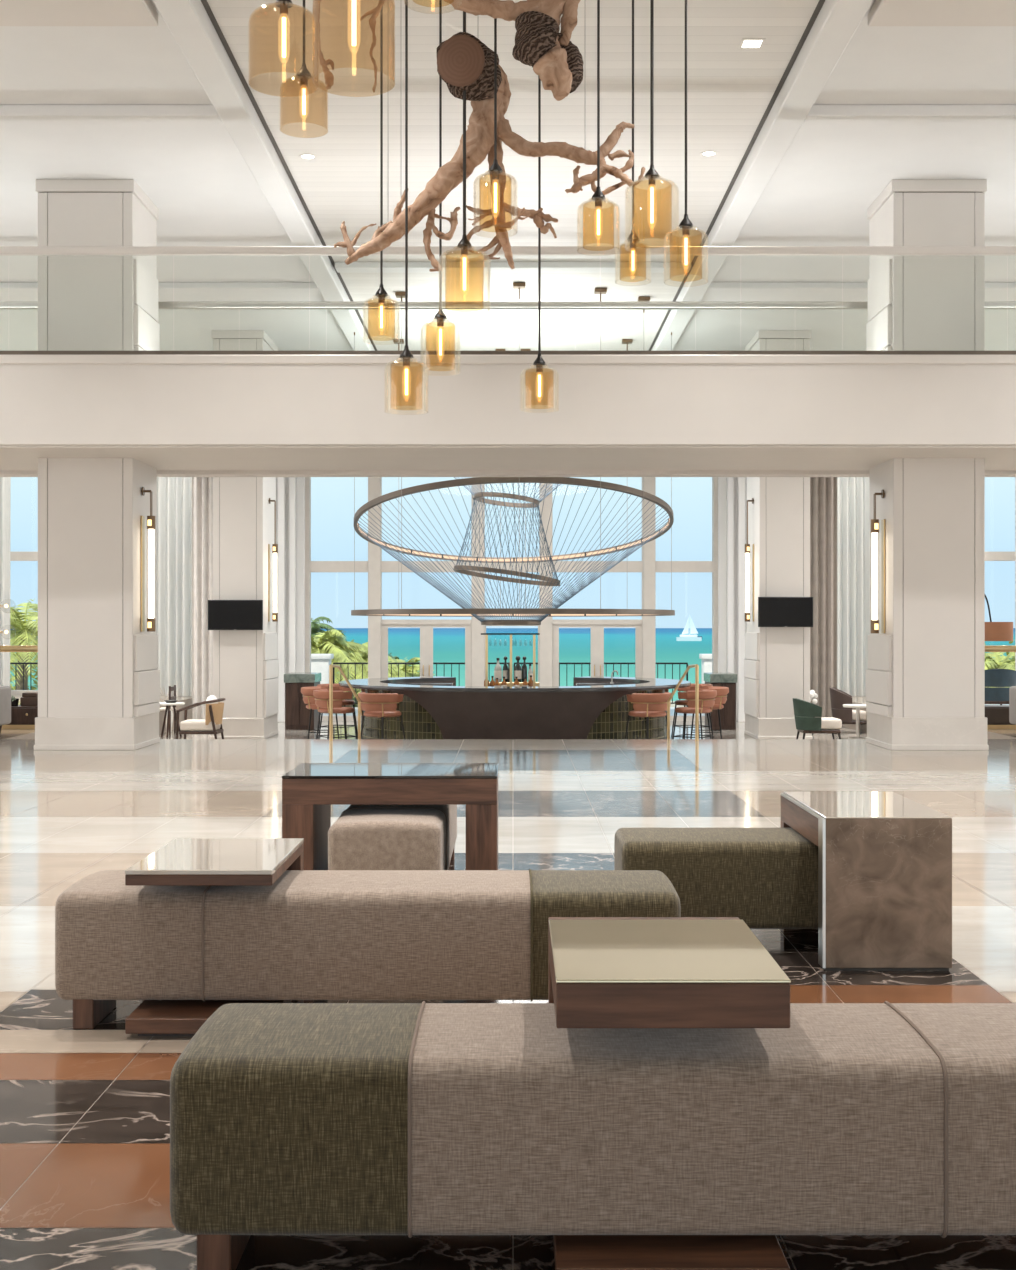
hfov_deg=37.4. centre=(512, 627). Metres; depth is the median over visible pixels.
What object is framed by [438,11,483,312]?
pendant lamp
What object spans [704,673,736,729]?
sideboard
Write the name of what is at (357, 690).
shrub
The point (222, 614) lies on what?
television
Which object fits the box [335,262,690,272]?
trim
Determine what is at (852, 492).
sheer curtain
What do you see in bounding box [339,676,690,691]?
countertop
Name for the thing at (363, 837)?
upholstered bench
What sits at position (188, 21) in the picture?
ceiling beam
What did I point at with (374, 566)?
window
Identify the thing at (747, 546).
sconce
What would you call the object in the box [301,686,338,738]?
bar stool
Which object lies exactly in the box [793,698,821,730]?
tub
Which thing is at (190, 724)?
seat cushion
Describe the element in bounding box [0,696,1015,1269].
floor
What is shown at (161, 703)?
side table
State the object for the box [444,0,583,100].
branch
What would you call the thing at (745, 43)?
recessed light
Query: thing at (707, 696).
bar stool
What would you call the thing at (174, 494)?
sheer curtain
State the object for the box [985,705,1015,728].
base cabinet
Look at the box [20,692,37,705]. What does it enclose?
storage box
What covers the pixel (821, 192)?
ceiling
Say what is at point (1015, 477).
sheer curtain
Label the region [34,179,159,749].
column
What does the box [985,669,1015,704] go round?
tub chair
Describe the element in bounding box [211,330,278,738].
column
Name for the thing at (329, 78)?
twig
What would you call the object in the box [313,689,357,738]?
bar stool
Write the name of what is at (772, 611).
television
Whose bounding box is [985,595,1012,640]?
arc floor lamp
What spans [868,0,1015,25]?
trim
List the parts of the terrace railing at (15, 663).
rail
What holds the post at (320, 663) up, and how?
on the floor at (672, 709)
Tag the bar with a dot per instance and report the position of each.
(428, 711)
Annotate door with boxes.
[381,625,425,677]
[426,625,470,685]
[485,625,538,681]
[553,625,596,685]
[597,625,641,677]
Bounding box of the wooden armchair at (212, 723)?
[176,698,224,738]
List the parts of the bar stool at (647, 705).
leg, leg, seat, backrest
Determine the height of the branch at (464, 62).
2.549 m
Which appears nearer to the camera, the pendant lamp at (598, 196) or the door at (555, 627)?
the pendant lamp at (598, 196)
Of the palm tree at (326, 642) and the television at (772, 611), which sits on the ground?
the palm tree at (326, 642)
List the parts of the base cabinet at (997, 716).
drawer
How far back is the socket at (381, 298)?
10.78 m
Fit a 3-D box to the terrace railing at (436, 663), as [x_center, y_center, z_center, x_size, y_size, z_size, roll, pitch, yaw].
[-1.000,1.345,35.200,1.976,1.070,0.060,0,0,0]
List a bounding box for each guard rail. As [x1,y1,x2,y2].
[0,645,37,651]
[985,645,1015,651]
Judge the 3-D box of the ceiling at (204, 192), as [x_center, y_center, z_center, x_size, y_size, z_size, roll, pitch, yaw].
[-7.895,-5.105,10.650,10.210,0.290,39.300,0,0,0]
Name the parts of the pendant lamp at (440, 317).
lamp shade, cord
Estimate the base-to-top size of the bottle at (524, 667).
0.426 m
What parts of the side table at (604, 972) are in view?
panel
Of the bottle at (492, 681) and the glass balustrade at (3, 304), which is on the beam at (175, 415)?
the glass balustrade at (3, 304)
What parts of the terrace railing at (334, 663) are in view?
rail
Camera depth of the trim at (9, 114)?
14.21 m
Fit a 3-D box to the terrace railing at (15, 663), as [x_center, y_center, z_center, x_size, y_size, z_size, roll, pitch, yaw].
[-11.400,1.345,35.200,1.616,1.070,0.060,0,0,0]
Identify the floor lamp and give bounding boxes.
[0,602,15,635]
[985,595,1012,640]
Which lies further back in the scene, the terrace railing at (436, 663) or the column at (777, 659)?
the terrace railing at (436, 663)
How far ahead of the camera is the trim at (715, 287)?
21.51 m
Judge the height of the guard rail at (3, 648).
1.099 m
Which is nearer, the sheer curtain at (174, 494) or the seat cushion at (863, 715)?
the seat cushion at (863, 715)
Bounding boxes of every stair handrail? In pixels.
[329,664,360,740]
[667,664,698,740]
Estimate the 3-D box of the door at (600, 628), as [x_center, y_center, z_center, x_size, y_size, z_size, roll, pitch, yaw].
[2.140,0.895,30.074,0.900,1.930,0.172,0,0,0]
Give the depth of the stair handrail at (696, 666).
17.94 m
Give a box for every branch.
[334,32,644,271]
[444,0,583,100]
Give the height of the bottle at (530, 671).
0.300 m
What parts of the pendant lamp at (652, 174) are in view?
lamp shade, cord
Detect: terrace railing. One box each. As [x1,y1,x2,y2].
[10,662,37,695]
[333,662,419,703]
[433,662,509,685]
[514,662,590,685]
[604,662,687,706]
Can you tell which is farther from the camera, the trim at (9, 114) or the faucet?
the faucet
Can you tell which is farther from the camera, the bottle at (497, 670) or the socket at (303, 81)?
the bottle at (497, 670)
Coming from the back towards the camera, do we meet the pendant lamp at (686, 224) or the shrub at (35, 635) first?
the shrub at (35, 635)
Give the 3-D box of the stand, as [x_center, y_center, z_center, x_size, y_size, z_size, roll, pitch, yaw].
[-0.005,0.973,24.495,1.030,1.775,0.610,0,0,0]
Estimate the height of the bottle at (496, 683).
0.240 m
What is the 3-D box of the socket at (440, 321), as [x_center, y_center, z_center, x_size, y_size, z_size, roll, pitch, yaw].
[-0.527,-2.221,10.900,0.048,0.056,0.048,0,0,0]
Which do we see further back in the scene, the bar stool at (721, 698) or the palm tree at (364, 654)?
the palm tree at (364, 654)
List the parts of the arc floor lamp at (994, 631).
arc stem, lamp shade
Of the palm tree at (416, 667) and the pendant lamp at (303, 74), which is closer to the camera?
the pendant lamp at (303, 74)
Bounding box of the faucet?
[610,670,618,682]
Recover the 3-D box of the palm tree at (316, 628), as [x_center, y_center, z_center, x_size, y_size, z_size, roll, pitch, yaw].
[-8.034,2.436,58.776,4.458,5.859,4.076,0,0,0]
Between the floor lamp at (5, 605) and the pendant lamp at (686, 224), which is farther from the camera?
the floor lamp at (5, 605)
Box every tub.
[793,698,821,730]
[830,688,851,721]
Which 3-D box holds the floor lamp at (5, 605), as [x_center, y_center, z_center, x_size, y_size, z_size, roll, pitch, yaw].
[-6.982,0.375,20.500,0.365,1.950,0.280,0,0,0]
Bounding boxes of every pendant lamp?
[248,0,318,82]
[281,0,326,114]
[352,0,394,45]
[363,6,394,327]
[384,0,424,411]
[420,0,459,372]
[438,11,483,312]
[473,18,516,231]
[522,75,558,396]
[578,0,616,234]
[616,0,645,270]
[626,0,675,222]
[673,0,705,264]
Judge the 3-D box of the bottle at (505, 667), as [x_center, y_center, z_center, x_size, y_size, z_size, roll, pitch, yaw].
[-0.123,0.677,24.650,0.096,0.426,0.094,0,0,0]
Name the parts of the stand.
post, post, post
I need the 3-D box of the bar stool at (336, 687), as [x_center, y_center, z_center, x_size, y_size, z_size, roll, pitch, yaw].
[-2.991,1.405,25.366,0.644,0.911,0.724,0,0,16]
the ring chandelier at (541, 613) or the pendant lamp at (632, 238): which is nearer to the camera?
the pendant lamp at (632, 238)
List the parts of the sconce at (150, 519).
plate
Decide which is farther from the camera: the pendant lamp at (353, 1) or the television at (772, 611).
the television at (772, 611)
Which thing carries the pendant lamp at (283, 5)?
hanging from the ceiling at (730, 88)
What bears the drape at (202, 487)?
on the floor at (739, 733)
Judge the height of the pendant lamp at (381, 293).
2.965 m
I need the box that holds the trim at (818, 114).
[803,105,1015,124]
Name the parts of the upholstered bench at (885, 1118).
leg, olive seat, beige seat, beige seat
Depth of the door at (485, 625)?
30.06 m
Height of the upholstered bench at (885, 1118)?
0.472 m
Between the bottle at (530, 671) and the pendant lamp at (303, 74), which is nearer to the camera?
the pendant lamp at (303, 74)
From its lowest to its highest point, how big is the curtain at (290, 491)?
6.410 m
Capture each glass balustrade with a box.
[0,246,1015,354]
[0,301,1015,308]
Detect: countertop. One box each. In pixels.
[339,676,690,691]
[400,683,452,685]
[576,683,625,685]
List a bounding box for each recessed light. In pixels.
[299,154,316,159]
[700,151,717,156]
[739,39,764,47]
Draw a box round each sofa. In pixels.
[0,686,10,733]
[1009,686,1015,724]
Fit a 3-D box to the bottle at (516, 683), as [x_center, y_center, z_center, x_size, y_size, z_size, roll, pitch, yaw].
[0.057,0.919,24.320,0.096,0.260,0.094,0,0,0]
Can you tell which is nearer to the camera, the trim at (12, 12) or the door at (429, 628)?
the trim at (12, 12)
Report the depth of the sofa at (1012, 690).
18.74 m
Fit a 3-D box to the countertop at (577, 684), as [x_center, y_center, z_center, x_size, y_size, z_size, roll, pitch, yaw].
[1.478,1.395,25.200,0.826,0.930,0.460,0,0,0]
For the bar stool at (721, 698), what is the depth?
23.89 m
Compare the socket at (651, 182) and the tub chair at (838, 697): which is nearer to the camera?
the socket at (651, 182)
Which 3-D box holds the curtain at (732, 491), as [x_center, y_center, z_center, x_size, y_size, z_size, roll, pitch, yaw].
[4.525,-1.345,29.790,0.850,6.410,0.420,0,0,0]
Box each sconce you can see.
[140,487,154,631]
[268,498,277,621]
[745,498,753,621]
[871,489,884,632]
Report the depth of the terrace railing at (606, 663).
35.19 m
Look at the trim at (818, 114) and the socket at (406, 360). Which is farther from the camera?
the trim at (818, 114)
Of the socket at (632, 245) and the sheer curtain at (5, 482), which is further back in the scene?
the sheer curtain at (5, 482)
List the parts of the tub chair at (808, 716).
seat frame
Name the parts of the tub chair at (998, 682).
seat frame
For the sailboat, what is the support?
on the sea
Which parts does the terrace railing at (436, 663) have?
rail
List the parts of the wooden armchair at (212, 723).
leg, leg, arm rail, seat frame, leg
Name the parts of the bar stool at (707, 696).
leg, leg, seat, backrest, leg, leg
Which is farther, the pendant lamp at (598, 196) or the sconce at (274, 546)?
the sconce at (274, 546)
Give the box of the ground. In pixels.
[670,701,683,706]
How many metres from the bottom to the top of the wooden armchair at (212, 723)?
0.725 m
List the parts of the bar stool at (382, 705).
leg, backrest, seat, leg, leg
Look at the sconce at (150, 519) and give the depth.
16.97 m
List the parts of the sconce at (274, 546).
plate, hanger rod, hanger rod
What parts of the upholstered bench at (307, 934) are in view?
leg, beige seat, beige seat, olive seat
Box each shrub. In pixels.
[10,599,37,695]
[335,653,417,706]
[336,639,360,706]
[985,640,1013,662]
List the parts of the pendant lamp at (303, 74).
lamp shade, cord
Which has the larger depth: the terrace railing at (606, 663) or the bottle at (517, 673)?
the terrace railing at (606, 663)
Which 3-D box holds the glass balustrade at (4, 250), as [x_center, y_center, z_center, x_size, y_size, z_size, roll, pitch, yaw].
[0.000,-3.368,15.470,26.000,1.125,0.090,0,0,0]
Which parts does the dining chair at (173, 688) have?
seat, leg, leg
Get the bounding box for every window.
[10,552,37,694]
[305,477,717,720]
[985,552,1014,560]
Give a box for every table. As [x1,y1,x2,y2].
[125,838,303,1035]
[160,702,184,737]
[282,763,498,869]
[548,917,790,1269]
[780,791,951,970]
[843,704,865,738]
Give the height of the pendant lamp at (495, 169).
2.390 m
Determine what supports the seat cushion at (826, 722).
on the tub chair at (808, 716)
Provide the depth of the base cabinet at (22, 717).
19.97 m
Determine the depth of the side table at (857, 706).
25.17 m
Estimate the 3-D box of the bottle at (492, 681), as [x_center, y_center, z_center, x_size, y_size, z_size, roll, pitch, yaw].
[-0.333,0.914,24.380,0.090,0.270,0.088,0,0,0]
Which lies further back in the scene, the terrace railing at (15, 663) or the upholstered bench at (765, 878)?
the terrace railing at (15, 663)
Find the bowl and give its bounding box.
[164,700,177,702]
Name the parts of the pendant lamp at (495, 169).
lamp shade, cord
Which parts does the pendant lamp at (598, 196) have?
lamp shade, cord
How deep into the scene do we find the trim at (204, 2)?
15.29 m
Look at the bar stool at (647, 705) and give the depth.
21.81 m
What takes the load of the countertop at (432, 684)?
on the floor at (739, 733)
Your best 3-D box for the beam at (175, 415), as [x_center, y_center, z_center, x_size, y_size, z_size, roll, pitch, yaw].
[0.000,-2.317,16.790,26.000,0.975,2.820,0,0,0]
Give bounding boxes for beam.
[0,355,1015,476]
[153,0,374,350]
[651,0,872,350]
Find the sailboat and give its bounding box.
[676,614,701,640]
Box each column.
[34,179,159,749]
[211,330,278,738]
[744,330,811,738]
[866,179,988,749]
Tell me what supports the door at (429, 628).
attached to the window at (374, 566)
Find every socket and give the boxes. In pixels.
[300,75,307,86]
[378,295,384,303]
[403,357,409,366]
[437,318,443,326]
[461,246,467,255]
[492,171,498,180]
[536,364,542,372]
[595,198,601,207]
[630,240,635,248]
[648,176,655,185]
[682,226,689,235]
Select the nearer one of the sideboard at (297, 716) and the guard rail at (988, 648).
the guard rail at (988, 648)
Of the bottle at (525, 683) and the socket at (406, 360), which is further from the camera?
the bottle at (525, 683)
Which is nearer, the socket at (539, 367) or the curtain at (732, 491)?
the socket at (539, 367)
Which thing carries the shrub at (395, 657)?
on the ground
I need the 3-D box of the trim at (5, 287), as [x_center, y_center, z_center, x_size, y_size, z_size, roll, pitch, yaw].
[-7.895,-4.915,21.650,10.210,0.089,0.300,0,0,0]
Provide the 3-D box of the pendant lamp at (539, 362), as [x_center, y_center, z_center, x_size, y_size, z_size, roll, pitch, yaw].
[0.193,-3.305,10.900,0.283,3.445,0.283,0,0,0]
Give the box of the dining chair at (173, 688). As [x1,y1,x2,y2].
[160,685,175,734]
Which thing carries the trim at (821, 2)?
attached to the ceiling at (730, 88)
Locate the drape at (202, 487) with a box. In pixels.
[192,477,212,718]
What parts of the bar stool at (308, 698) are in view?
leg, seat, backrest, leg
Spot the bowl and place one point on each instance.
(166, 701)
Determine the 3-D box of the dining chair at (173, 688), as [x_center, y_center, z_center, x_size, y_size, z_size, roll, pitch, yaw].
[-6.172,1.435,26.300,0.440,0.850,0.440,0,0,0]
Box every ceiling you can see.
[0,0,353,350]
[207,0,818,350]
[672,0,1015,350]
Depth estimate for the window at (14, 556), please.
30.03 m
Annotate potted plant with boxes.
[11,696,18,705]
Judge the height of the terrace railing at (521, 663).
1.070 m
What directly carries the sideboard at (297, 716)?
on the floor at (739, 733)
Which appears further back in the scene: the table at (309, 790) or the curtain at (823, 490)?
the curtain at (823, 490)
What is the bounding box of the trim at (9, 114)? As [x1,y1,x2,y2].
[0,105,222,124]
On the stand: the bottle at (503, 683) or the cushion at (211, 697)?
the bottle at (503, 683)
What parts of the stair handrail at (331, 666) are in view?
post, sloping rail, post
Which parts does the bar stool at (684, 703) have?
leg, seat, leg, backrest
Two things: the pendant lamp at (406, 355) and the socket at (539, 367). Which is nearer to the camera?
the pendant lamp at (406, 355)
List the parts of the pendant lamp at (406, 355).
lamp shade, cord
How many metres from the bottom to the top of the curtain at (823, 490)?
6.350 m
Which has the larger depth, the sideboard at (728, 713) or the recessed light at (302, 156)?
the sideboard at (728, 713)
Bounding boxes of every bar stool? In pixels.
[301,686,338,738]
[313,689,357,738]
[317,683,357,738]
[358,692,404,738]
[625,692,671,738]
[671,683,712,738]
[672,689,716,738]
[690,686,728,738]
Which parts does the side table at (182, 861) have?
table frame, panel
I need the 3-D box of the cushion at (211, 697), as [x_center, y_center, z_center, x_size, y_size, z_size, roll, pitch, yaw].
[-4.896,1.220,24.400,0.187,0.255,0.374,0,0,0]
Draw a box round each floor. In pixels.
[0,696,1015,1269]
[159,721,866,738]
[323,707,704,714]
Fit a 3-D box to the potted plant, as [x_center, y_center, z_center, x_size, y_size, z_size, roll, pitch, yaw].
[-6.728,0.984,20.146,0.180,0.131,0.208,0,0,0]
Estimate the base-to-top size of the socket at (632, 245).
0.056 m
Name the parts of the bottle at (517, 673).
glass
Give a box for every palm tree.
[10,602,37,695]
[311,617,346,640]
[311,629,367,689]
[331,642,403,706]
[354,656,419,696]
[985,652,1014,669]
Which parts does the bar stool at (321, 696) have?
leg, backrest, seat, leg, leg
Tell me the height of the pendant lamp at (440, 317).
3.172 m
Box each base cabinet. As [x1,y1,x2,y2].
[2,705,37,728]
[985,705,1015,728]
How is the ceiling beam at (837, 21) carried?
attached to the ceiling at (730, 88)
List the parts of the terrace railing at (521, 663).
rail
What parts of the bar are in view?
panel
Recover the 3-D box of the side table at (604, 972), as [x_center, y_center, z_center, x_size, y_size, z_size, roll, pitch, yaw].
[0.321,1.027,3.345,0.470,0.646,0.691,0,0,0]
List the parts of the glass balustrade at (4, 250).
handrail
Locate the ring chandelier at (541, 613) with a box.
[351,282,674,624]
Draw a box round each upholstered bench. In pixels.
[55,869,680,1028]
[170,1001,1015,1269]
[328,805,456,869]
[614,828,817,928]
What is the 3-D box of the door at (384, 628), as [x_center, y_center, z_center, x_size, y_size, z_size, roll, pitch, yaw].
[-2.188,0.895,30.074,0.905,1.930,0.172,0,0,0]
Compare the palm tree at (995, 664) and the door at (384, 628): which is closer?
the door at (384, 628)
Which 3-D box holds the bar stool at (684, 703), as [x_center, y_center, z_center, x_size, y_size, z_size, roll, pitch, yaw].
[3.051,1.405,25.366,0.644,0.911,0.724,0,0,-16]
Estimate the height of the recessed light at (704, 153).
0.006 m
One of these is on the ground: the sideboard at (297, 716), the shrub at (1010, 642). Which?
the shrub at (1010, 642)
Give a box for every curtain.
[0,477,10,686]
[157,477,191,696]
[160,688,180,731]
[276,477,304,721]
[810,477,836,716]
[837,477,868,696]
[1015,477,1015,670]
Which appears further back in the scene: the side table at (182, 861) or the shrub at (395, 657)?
the shrub at (395, 657)
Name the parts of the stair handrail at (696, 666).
post, sloping rail, post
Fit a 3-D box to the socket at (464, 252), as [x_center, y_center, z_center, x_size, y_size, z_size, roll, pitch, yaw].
[-0.327,-2.540,10.100,0.048,0.056,0.048,0,0,0]
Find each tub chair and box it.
[793,698,841,738]
[830,688,866,733]
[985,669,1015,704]
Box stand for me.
[481,633,539,686]
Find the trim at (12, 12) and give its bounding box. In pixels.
[0,0,157,25]
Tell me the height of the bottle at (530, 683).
0.280 m
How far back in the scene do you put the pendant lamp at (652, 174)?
10.19 m
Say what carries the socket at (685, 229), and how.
attached to the pendant lamp at (686, 224)
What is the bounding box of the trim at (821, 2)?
[648,0,824,350]
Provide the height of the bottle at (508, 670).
0.300 m
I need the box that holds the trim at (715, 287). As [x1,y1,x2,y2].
[706,282,1015,292]
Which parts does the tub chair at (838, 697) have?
seat frame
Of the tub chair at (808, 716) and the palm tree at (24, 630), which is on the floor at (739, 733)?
the tub chair at (808, 716)
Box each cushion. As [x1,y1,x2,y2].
[180,719,220,730]
[206,695,217,703]
[821,717,841,728]
[852,710,866,720]
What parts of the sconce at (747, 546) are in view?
hanger rod, plate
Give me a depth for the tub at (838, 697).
26.36 m
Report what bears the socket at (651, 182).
attached to the pendant lamp at (652, 174)
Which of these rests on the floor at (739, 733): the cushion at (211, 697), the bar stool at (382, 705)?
the bar stool at (382, 705)
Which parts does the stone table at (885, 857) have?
leg, edge trim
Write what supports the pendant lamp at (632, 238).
hanging from the ceiling at (730, 88)
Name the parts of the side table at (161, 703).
leg, leg, leg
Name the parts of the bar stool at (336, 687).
backrest, seat, leg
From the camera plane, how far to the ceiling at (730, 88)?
15.23 m
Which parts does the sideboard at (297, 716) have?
door, door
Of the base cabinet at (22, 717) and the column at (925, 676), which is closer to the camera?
the column at (925, 676)
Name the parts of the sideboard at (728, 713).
door, door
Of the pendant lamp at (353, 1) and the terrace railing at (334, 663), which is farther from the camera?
the terrace railing at (334, 663)
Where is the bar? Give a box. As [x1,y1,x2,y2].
[339,676,690,738]
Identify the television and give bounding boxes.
[208,600,262,629]
[758,597,812,626]
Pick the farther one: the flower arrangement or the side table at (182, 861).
the flower arrangement
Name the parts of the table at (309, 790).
leg, leg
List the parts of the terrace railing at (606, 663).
rail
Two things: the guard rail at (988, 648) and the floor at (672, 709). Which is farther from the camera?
the floor at (672, 709)
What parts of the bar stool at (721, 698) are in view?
leg, backrest, seat, leg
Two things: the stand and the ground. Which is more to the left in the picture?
the stand
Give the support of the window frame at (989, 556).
in the wall
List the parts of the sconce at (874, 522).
plate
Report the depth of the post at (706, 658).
35.00 m
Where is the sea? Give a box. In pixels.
[10,628,1014,700]
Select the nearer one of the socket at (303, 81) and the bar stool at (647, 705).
the socket at (303, 81)
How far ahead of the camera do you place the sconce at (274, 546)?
25.57 m
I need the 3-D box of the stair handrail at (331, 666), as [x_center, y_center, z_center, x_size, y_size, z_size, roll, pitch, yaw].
[-2.069,1.146,18.523,0.257,1.428,1.189,0,0,0]
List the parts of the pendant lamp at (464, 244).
lamp shade, cord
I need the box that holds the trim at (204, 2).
[201,0,377,350]
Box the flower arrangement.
[810,690,817,734]
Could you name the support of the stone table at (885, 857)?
on the floor at (85, 1113)
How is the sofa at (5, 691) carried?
on the floor at (85, 1113)
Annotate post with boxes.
[311,654,333,683]
[699,654,711,683]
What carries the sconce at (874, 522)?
attached to the column at (925, 676)
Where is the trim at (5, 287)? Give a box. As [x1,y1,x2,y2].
[0,282,319,292]
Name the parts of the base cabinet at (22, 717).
drawer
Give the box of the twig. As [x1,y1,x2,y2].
[313,0,384,91]
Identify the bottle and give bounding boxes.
[490,676,494,685]
[494,658,501,681]
[494,678,499,685]
[501,677,506,686]
[503,656,507,681]
[507,664,509,681]
[514,656,521,681]
[514,677,518,686]
[522,656,526,681]
[523,677,527,686]
[528,664,532,681]
[528,675,532,685]
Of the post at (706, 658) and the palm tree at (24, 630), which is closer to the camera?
the post at (706, 658)
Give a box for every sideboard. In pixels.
[284,673,320,729]
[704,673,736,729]
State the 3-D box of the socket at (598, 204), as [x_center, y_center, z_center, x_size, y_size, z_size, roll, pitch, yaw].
[0.576,-2.863,10.100,0.048,0.056,0.048,0,0,0]
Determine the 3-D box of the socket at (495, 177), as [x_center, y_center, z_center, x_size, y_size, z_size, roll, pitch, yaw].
[-0.117,-3.015,10.000,0.048,0.056,0.048,0,0,0]
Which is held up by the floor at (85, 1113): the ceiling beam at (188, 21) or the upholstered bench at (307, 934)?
the upholstered bench at (307, 934)

